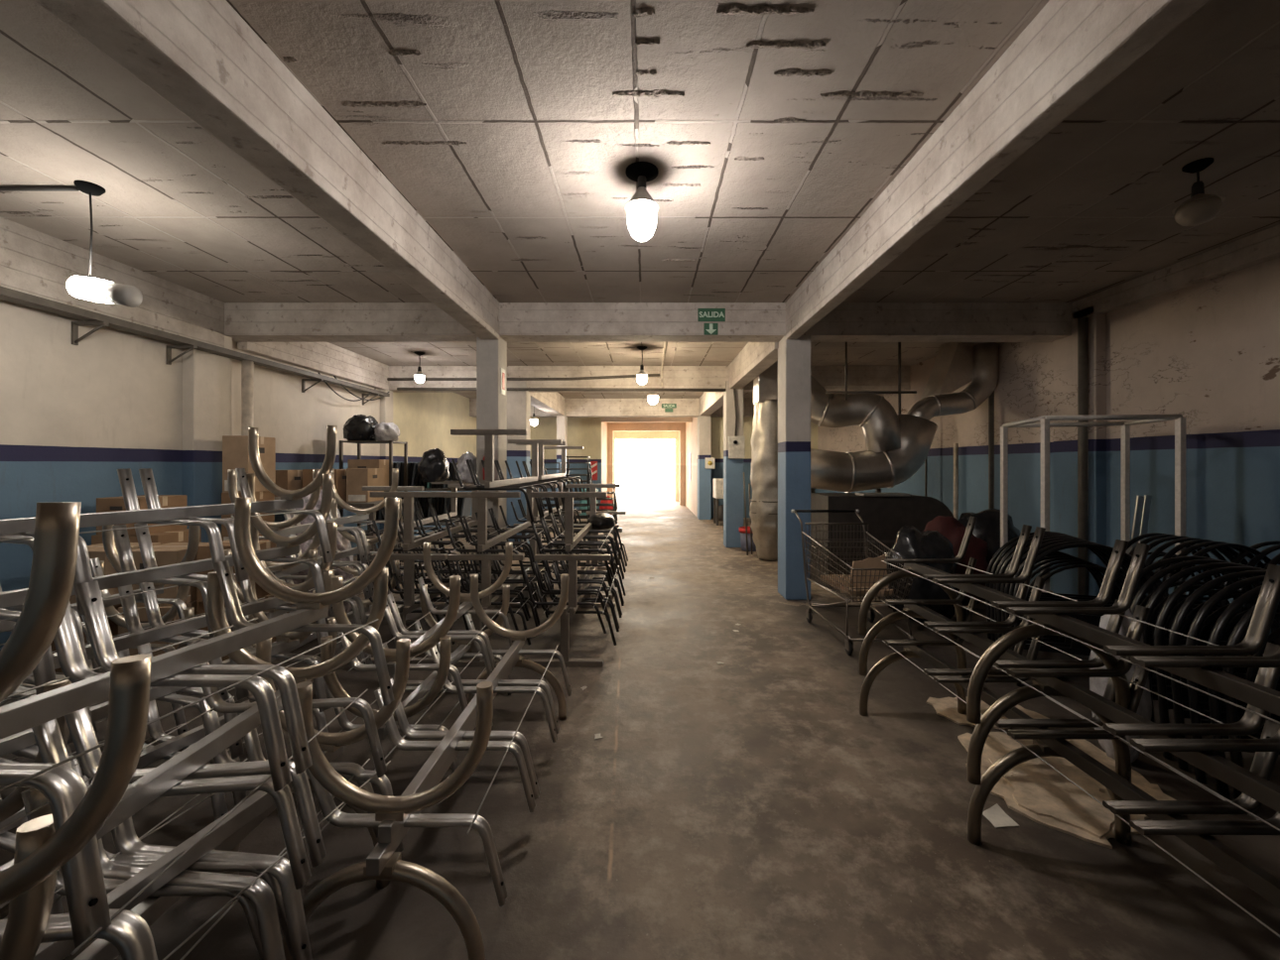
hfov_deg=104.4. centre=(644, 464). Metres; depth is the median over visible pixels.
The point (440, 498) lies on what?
shell
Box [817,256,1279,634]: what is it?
wall
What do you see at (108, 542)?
frame
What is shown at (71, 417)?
wall
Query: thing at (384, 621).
frame
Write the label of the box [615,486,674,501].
ground
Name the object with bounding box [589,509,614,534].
frame
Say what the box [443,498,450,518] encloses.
shell
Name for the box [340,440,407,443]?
shelf
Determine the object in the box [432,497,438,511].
shell
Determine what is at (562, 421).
column
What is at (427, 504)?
shell
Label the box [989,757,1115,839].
cardboard sheet
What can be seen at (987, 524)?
bag
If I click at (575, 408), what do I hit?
beam
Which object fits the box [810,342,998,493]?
duct
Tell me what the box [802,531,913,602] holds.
basket
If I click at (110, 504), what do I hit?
cardboard box
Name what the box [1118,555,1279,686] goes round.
arch frame
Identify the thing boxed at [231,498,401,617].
frame
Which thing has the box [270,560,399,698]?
frame
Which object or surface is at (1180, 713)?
arch frame
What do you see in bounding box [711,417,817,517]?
wall
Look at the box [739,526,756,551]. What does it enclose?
bucket
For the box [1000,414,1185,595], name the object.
frame
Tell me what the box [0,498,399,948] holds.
frame
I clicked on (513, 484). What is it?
frame
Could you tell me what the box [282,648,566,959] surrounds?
frame
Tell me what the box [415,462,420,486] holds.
shell
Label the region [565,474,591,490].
frame
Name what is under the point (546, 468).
frame
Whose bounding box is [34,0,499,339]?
beam
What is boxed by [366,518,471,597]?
frame
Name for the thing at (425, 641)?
frame
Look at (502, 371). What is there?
fire sign
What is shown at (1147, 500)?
bar
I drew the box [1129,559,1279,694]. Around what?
arch frame
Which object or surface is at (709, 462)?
alarm box
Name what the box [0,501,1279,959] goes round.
floor
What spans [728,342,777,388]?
beam
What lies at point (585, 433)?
wall
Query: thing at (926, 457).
pipe
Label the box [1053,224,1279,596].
wall
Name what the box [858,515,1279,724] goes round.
frame
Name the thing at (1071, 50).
beam
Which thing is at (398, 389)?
conduit
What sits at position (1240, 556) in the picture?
arch frame
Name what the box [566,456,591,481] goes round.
frame
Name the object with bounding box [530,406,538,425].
pendant lamp
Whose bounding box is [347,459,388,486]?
cardboard box
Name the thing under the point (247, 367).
pipe
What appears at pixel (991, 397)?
pipe
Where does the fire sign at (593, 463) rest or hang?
attached to the wall at (585, 433)
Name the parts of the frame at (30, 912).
tie rod, tie rod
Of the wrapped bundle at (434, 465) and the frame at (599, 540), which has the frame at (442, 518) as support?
the wrapped bundle at (434, 465)
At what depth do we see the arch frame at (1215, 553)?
4.00 m
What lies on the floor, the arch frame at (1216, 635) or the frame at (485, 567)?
the arch frame at (1216, 635)
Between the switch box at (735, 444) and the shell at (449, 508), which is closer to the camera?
the shell at (449, 508)
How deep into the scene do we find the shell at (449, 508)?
8.80 m
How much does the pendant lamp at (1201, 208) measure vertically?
0.390 m
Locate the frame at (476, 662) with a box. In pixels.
[436,545,553,666]
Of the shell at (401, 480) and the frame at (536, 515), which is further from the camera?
the shell at (401, 480)
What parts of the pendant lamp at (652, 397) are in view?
bulb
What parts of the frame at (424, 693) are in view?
tie rod, tie rod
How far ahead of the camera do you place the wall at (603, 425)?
18.30 m
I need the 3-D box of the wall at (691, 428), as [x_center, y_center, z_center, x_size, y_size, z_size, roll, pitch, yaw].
[1.720,0.000,18.950,0.200,3.300,7.100,0,0,0]
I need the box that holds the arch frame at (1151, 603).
[1142,562,1279,723]
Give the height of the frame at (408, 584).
0.768 m
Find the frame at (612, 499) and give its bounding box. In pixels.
[596,498,617,519]
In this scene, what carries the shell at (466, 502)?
on the table at (426, 489)
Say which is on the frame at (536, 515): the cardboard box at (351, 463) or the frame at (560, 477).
the frame at (560, 477)
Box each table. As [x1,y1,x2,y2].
[337,499,403,587]
[367,488,470,529]
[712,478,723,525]
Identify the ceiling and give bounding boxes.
[0,0,1279,398]
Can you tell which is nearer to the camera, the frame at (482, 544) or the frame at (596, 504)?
the frame at (482, 544)
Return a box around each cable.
[318,372,376,401]
[333,376,389,400]
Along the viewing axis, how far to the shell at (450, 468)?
8.82 m
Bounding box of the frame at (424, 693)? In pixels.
[320,584,511,772]
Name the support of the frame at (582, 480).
on the frame at (569, 488)
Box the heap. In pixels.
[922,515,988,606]
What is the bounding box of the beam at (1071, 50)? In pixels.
[785,0,1209,339]
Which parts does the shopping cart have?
handle, child seat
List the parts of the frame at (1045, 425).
post, rail, post, rail, rail, post, rail, post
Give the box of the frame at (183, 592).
[1,560,189,745]
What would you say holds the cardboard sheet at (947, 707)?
on the floor
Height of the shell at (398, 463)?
0.460 m
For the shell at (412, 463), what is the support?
on the table at (426, 489)
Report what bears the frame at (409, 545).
on the frame at (408, 584)
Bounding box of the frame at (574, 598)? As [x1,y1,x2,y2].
[533,527,626,645]
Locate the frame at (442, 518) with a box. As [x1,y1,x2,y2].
[362,481,473,553]
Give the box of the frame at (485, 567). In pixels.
[447,527,560,644]
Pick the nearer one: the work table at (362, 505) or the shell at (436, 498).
the work table at (362, 505)
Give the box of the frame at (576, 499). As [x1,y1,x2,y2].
[563,498,590,517]
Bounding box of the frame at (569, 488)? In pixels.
[562,488,590,511]
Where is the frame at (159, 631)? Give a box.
[0,518,337,767]
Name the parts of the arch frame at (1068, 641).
plate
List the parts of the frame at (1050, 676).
tie rod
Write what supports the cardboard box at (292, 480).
on the work table at (362, 505)
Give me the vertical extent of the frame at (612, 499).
0.452 m
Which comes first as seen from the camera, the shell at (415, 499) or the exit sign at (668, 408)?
the shell at (415, 499)
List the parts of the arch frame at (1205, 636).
plate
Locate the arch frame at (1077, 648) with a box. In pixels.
[1013,542,1174,687]
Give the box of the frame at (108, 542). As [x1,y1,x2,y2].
[0,524,199,673]
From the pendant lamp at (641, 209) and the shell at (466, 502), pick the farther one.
the shell at (466, 502)
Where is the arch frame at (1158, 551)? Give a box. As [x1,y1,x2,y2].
[1141,537,1252,643]
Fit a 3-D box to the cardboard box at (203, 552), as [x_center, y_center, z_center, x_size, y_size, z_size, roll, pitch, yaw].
[-3.520,0.914,4.349,0.422,0.471,0.452,0,0,-2]
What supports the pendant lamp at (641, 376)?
hanging from the ceiling
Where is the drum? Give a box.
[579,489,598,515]
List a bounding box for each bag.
[343,414,378,440]
[586,512,615,529]
[599,496,613,509]
[882,525,957,622]
[958,509,1022,569]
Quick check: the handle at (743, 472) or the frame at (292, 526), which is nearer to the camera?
the frame at (292, 526)
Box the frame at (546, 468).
[539,468,561,492]
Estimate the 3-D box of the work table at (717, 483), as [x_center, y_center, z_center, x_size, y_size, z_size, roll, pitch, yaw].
[2.250,1.025,13.600,0.700,1.250,0.600,0,0,0]
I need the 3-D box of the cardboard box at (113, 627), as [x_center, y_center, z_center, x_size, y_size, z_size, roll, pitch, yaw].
[-4.550,1.399,4.149,0.502,0.501,0.452,0,0,2]
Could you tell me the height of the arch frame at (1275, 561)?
1.072 m
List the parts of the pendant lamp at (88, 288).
bulb, cord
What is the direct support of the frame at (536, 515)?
on the frame at (575, 512)
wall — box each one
[0,299,476,650]
[530,417,692,510]
[601,422,607,492]
[685,417,697,516]
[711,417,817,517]
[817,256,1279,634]
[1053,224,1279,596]
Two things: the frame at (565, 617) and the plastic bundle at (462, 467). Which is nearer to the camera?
the frame at (565, 617)
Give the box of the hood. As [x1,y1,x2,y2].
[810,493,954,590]
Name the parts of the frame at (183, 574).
tie rod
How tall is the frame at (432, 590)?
0.768 m
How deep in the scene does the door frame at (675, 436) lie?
22.10 m
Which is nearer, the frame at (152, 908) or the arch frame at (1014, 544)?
the frame at (152, 908)
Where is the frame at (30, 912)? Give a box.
[0,638,410,959]
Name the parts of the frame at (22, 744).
tie rod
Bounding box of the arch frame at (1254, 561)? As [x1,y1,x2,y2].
[1236,544,1279,615]
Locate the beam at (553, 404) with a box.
[530,392,565,416]
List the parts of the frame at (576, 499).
seat frame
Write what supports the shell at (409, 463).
on the table at (426, 489)
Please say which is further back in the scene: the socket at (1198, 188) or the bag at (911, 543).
the bag at (911, 543)
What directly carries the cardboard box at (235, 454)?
on the cardboard box at (266, 495)
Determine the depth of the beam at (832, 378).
9.90 m
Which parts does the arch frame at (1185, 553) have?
plate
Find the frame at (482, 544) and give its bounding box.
[443,484,558,584]
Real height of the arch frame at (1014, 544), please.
1.072 m
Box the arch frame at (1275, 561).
[1253,553,1279,654]
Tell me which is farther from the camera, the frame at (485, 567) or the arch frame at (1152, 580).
the frame at (485, 567)
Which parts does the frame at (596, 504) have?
seat frame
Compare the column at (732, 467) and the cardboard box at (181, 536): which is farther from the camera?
the column at (732, 467)
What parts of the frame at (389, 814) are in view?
tie rod, tie rod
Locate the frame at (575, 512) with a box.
[512,511,582,570]
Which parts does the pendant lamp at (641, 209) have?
bulb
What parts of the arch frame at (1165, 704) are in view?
plate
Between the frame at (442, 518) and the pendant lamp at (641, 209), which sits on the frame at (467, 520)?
the frame at (442, 518)
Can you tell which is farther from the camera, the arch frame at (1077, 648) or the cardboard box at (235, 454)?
the cardboard box at (235, 454)
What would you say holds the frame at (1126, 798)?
on the floor
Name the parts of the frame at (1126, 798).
tie rod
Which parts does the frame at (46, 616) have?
tie rod, tie rod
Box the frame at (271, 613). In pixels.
[224,549,393,648]
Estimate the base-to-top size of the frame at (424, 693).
0.768 m
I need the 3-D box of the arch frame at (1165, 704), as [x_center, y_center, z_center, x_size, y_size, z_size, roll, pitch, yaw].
[3.396,1.116,2.772,0.950,1.072,0.154,0,0,8]
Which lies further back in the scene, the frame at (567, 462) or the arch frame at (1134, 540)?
the frame at (567, 462)
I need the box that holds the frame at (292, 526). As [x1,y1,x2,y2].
[227,468,397,569]
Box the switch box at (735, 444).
[728,388,744,458]
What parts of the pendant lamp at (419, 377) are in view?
bulb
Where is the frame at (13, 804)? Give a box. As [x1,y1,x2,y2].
[0,678,71,822]
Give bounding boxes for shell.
[378,509,383,519]
[395,462,400,486]
[398,462,403,486]
[402,462,410,486]
[407,462,414,486]
[410,462,418,486]
[413,498,417,513]
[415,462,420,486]
[419,497,425,518]
[423,497,430,517]
[427,497,434,517]
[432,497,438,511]
[436,497,441,515]
[439,497,444,514]
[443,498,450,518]
[447,498,451,518]
[448,462,453,481]
[452,462,457,481]
[455,498,463,518]
[460,498,471,518]
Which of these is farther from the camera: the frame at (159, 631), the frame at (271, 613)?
the frame at (271, 613)
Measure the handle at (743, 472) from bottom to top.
1.501 m
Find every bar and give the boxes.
[1129,496,1145,552]
[1139,495,1151,542]
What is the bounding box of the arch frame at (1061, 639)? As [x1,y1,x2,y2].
[1004,539,1156,678]
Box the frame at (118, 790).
[0,567,387,959]
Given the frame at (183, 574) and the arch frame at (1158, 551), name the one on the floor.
the arch frame at (1158, 551)
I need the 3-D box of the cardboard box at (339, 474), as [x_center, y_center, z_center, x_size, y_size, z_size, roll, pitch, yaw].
[-4.420,0.299,6.949,0.463,0.461,0.422,0,0,0]
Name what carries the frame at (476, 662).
on the floor
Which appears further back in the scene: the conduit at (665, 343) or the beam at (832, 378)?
the beam at (832, 378)
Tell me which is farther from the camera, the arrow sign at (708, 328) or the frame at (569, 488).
the frame at (569, 488)
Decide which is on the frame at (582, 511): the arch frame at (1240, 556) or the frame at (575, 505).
the frame at (575, 505)
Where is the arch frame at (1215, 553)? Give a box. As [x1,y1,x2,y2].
[1149,535,1236,638]
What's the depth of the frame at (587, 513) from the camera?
6.92 m
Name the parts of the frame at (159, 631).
tie rod, tie rod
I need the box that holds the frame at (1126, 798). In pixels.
[859,598,1279,937]
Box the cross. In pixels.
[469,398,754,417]
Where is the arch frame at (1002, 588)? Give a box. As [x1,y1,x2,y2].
[1000,537,1152,677]
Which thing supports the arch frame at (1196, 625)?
on the floor
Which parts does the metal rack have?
post, post, post, post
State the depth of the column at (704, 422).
14.70 m
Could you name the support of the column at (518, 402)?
on the floor
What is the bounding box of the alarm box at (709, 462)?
[705,458,714,468]
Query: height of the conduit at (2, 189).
0.028 m
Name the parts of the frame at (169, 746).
tie rod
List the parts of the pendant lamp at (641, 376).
bulb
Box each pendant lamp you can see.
[66,179,142,307]
[413,351,425,383]
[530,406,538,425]
[625,161,658,241]
[636,346,647,384]
[646,392,658,404]
[1171,157,1225,226]
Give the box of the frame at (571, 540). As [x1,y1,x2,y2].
[530,484,623,583]
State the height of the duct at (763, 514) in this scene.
3.587 m
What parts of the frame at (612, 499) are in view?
seat frame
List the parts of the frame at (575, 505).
seat frame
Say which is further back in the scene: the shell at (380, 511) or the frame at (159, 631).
the shell at (380, 511)
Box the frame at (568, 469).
[562,468,590,492]
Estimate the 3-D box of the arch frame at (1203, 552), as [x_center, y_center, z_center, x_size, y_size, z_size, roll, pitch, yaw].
[4.296,1.116,3.603,0.950,1.072,0.154,0,0,-4]
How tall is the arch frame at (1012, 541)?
1.072 m
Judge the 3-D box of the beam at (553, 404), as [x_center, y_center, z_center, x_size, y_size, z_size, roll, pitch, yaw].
[-2.565,-1.705,12.510,0.370,0.550,4.580,0,0,0]
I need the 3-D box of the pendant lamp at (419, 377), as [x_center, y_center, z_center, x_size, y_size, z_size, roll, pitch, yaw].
[-3.950,-1.690,8.700,0.181,0.540,0.181,0,0,0]
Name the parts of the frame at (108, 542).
tie rod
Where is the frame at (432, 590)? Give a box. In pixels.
[363,544,499,664]
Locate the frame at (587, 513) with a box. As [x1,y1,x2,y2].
[569,512,628,585]
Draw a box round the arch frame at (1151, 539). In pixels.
[1119,534,1221,634]
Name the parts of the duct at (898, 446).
hanger rod, hanger rail, hanger rod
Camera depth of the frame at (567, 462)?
9.11 m
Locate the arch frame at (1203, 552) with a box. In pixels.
[1173,542,1271,656]
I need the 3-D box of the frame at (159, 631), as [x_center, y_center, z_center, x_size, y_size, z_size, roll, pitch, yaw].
[-2.288,0.713,2.117,0.689,0.768,1.760,0,0,16]
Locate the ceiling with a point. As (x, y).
(534, 200)
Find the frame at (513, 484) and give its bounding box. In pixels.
[450,429,564,521]
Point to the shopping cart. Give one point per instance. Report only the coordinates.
(848, 646)
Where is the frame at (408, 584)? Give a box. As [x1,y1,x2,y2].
[370,527,506,644]
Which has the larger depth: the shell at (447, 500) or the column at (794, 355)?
the shell at (447, 500)
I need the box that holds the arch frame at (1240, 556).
[1219,540,1279,643]
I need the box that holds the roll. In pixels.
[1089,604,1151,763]
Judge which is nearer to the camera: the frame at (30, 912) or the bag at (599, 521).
the frame at (30, 912)
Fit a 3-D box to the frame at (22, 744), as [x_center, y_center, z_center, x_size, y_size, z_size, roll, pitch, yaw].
[-2.312,0.987,2.117,0.689,0.768,1.760,0,0,16]
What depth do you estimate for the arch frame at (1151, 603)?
2.93 m
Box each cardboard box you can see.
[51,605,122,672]
[69,542,160,607]
[91,528,201,544]
[96,495,187,535]
[118,600,197,656]
[131,542,208,607]
[196,539,285,602]
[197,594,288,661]
[221,491,274,541]
[222,435,275,493]
[274,470,302,500]
[302,469,346,502]
[346,468,383,502]
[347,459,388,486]
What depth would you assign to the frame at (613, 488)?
9.08 m
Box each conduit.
[0,186,79,191]
[386,374,659,381]
[396,387,726,391]
[660,342,666,386]
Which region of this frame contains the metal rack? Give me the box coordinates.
[339,440,407,561]
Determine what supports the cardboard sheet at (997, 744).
on the floor
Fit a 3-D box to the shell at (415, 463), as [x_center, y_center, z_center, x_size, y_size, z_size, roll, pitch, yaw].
[-4.107,0.201,9.000,0.091,0.459,0.400,0,0,0]
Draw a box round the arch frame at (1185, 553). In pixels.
[1161,540,1265,677]
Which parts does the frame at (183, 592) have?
tie rod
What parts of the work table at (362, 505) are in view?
leg, leg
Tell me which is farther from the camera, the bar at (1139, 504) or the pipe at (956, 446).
the pipe at (956, 446)
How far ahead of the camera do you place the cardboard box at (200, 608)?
4.14 m
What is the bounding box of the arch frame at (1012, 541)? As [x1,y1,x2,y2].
[985,531,1118,639]
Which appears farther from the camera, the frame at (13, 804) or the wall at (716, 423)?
the wall at (716, 423)
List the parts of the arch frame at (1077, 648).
plate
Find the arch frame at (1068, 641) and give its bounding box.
[1009,541,1169,678]
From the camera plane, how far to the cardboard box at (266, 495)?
5.91 m
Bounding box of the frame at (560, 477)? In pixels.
[515,441,585,500]
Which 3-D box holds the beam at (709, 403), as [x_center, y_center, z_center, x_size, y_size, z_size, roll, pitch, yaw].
[1.760,-1.705,12.510,0.280,0.550,4.580,0,0,0]
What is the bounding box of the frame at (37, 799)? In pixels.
[0,788,51,919]
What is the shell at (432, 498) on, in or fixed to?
on the table at (426, 489)
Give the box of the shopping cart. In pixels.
[791,510,915,655]
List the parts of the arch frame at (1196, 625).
plate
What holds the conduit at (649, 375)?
attached to the beam at (832, 378)
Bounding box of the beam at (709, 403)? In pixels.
[699,392,723,415]
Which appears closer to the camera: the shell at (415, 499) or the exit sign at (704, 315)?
the exit sign at (704, 315)
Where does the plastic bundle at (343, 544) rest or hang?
on the floor
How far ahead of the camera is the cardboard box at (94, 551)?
3.96 m
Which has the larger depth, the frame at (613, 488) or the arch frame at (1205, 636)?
the frame at (613, 488)
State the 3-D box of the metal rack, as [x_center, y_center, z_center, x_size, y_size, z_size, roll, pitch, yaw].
[-4.470,0.635,8.200,0.840,2.030,0.540,0,0,0]
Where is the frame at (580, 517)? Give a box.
[563,515,586,534]
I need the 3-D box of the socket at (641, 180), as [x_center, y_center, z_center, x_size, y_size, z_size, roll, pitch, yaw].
[-0.020,-1.887,3.320,0.060,0.095,0.060,0,0,0]
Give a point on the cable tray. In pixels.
(90, 319)
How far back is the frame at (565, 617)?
4.44 m
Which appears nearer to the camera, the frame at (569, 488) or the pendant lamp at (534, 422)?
the frame at (569, 488)
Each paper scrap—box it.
[594,734,604,740]
[982,803,1020,828]
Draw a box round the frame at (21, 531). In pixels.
[0,425,337,616]
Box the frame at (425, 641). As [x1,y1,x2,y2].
[331,542,513,711]
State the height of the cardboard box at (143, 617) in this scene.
0.501 m
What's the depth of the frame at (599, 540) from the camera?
6.90 m
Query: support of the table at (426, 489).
on the floor
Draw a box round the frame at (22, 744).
[0,569,332,774]
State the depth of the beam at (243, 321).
6.02 m
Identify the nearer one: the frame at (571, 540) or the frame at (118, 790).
the frame at (118, 790)
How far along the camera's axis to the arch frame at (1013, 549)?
4.08 m
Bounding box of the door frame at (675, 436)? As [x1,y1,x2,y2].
[613,431,679,501]
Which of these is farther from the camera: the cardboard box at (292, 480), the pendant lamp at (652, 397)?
the pendant lamp at (652, 397)
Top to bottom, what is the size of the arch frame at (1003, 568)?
1.072 m
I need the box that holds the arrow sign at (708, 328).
[703,323,718,335]
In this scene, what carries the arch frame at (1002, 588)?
on the floor
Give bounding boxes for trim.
[607,422,685,506]
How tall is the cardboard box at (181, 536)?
1.001 m
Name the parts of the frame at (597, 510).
seat frame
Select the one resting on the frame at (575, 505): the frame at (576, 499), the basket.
the frame at (576, 499)
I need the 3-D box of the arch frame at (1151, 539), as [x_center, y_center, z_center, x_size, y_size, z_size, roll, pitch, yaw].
[4.315,1.116,4.053,0.950,1.072,0.154,0,0,-6]
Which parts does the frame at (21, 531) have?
tie rod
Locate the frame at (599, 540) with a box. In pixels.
[561,520,622,599]
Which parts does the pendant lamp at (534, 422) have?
bulb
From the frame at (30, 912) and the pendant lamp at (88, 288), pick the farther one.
the pendant lamp at (88, 288)
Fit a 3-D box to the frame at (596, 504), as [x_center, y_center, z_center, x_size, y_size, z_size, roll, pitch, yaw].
[-0.773,0.977,9.303,0.489,0.452,0.492,0,0,0]
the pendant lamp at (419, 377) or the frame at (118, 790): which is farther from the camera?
the pendant lamp at (419, 377)
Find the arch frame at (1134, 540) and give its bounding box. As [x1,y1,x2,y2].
[1109,532,1215,630]
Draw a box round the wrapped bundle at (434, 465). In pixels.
[417,448,449,482]
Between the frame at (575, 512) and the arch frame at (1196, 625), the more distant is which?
the frame at (575, 512)
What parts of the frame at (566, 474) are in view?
seat frame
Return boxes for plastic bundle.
[284,489,353,623]
[374,421,400,441]
[455,451,476,483]
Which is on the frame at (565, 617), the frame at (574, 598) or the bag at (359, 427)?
the frame at (574, 598)
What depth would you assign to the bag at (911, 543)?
5.16 m
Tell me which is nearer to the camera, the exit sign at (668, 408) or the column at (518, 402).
the column at (518, 402)
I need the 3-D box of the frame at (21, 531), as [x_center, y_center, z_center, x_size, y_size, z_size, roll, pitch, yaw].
[-2.288,0.164,2.117,0.689,0.768,1.760,0,0,16]
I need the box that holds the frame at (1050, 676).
[858,557,1279,831]
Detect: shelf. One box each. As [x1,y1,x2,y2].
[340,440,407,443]
[348,529,383,535]
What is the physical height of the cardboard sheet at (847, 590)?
0.050 m
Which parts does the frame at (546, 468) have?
seat frame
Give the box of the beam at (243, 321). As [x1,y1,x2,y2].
[224,302,1072,342]
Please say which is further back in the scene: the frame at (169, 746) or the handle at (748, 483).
the handle at (748, 483)
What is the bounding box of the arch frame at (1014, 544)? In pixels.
[989,532,1120,641]
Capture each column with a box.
[476,336,507,589]
[507,382,530,546]
[556,408,567,492]
[697,408,711,519]
[723,381,743,547]
[777,335,810,600]
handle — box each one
[743,472,748,555]
[748,483,752,554]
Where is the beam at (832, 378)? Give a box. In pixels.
[388,366,909,392]
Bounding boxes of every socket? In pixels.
[637,175,645,188]
[1190,180,1204,197]
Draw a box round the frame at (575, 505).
[563,504,587,530]
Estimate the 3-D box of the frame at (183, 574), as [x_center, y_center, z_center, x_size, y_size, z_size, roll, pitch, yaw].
[-2.312,0.438,2.117,0.689,0.768,1.760,0,0,16]
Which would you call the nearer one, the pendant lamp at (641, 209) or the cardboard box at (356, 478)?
the pendant lamp at (641, 209)
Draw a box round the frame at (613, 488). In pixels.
[589,488,617,511]
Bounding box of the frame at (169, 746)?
[0,614,337,914]
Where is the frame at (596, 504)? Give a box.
[596,504,617,524]
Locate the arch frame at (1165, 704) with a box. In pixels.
[1153,566,1267,760]
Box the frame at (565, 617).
[522,545,617,666]
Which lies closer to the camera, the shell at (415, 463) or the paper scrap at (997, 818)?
the paper scrap at (997, 818)
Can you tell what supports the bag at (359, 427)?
on the metal rack
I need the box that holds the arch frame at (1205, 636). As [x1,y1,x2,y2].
[1152,539,1248,640]
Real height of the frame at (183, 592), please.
0.768 m
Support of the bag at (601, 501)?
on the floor
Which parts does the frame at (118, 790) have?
tie rod, tie rod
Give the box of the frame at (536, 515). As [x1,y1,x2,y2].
[510,479,581,541]
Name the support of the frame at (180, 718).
on the floor
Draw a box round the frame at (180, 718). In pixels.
[10,607,194,775]
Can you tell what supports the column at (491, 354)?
on the floor
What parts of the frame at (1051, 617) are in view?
tie rod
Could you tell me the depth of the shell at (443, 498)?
8.80 m
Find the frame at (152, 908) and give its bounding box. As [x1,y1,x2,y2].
[20,696,389,959]
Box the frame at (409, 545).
[370,484,504,576]
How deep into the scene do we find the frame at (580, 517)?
9.25 m
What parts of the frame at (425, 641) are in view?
tie rod, tie rod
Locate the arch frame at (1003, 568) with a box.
[996,535,1137,660]
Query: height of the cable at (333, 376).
0.281 m
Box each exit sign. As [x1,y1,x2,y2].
[661,403,676,412]
[697,308,725,321]
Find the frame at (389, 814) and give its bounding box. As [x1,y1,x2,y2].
[296,573,572,906]
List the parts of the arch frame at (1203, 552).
plate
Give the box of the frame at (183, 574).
[0,473,332,695]
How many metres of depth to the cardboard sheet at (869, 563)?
4.62 m
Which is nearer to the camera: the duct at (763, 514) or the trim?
the duct at (763, 514)
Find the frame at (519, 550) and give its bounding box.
[506,522,573,597]
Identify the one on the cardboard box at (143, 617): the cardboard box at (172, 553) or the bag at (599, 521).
the cardboard box at (172, 553)
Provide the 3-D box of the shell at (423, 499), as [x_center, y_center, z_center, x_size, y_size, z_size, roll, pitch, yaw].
[-3.980,0.780,9.000,0.057,0.422,0.400,0,0,0]
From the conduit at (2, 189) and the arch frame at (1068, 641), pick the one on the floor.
the arch frame at (1068, 641)
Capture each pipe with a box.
[241,353,254,435]
[924,457,926,497]
[953,443,958,520]
[988,390,994,509]
[1077,316,1088,595]
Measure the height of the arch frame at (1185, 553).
1.072 m
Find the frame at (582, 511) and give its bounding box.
[577,510,589,534]
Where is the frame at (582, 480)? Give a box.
[563,480,591,506]
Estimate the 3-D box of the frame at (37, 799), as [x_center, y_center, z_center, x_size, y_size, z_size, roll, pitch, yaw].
[-1.920,1.262,0.800,0.689,0.768,1.220,0,0,-1]
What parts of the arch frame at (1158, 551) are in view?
plate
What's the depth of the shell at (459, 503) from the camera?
8.83 m
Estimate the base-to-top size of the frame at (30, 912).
0.831 m
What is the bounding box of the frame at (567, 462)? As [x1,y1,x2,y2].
[562,462,592,487]
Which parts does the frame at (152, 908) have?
tie rod, tie rod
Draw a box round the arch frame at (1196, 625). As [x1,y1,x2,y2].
[1184,575,1279,783]
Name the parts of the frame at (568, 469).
seat frame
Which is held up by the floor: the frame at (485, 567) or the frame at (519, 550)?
the frame at (519, 550)
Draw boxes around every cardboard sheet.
[820,574,894,597]
[848,554,888,587]
[926,696,1049,731]
[957,732,1175,849]
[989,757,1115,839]
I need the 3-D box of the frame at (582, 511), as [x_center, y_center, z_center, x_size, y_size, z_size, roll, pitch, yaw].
[-1.250,1.089,9.253,0.489,0.452,0.492,0,0,2]
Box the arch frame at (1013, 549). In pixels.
[993,534,1125,660]
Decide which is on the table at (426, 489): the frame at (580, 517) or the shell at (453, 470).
the shell at (453, 470)
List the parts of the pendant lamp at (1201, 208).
cord, bulb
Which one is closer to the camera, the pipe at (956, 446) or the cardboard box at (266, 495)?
the cardboard box at (266, 495)
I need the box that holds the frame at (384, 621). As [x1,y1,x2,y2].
[355,530,469,625]
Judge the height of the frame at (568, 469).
0.452 m
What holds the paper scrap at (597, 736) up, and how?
on the floor
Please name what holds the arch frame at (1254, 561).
on the floor
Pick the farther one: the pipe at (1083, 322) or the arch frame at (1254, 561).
the pipe at (1083, 322)
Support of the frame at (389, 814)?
on the frame at (382, 863)
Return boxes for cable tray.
[0,286,389,405]
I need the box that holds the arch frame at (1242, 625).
[1222,604,1279,799]
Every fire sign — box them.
[500,368,505,395]
[590,461,597,480]
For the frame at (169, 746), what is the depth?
2.32 m
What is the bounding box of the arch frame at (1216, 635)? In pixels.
[1205,585,1279,799]
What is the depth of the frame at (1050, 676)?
2.09 m
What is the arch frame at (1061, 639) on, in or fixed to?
on the floor
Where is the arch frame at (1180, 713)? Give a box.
[1168,570,1279,771]
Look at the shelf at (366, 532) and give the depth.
8.21 m
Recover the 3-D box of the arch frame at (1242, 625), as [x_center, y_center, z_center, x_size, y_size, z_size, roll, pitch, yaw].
[3.308,1.116,2.352,0.950,1.072,0.154,0,0,8]
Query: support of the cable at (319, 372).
hanging from the cable tray
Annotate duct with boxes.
[749,361,777,560]
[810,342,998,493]

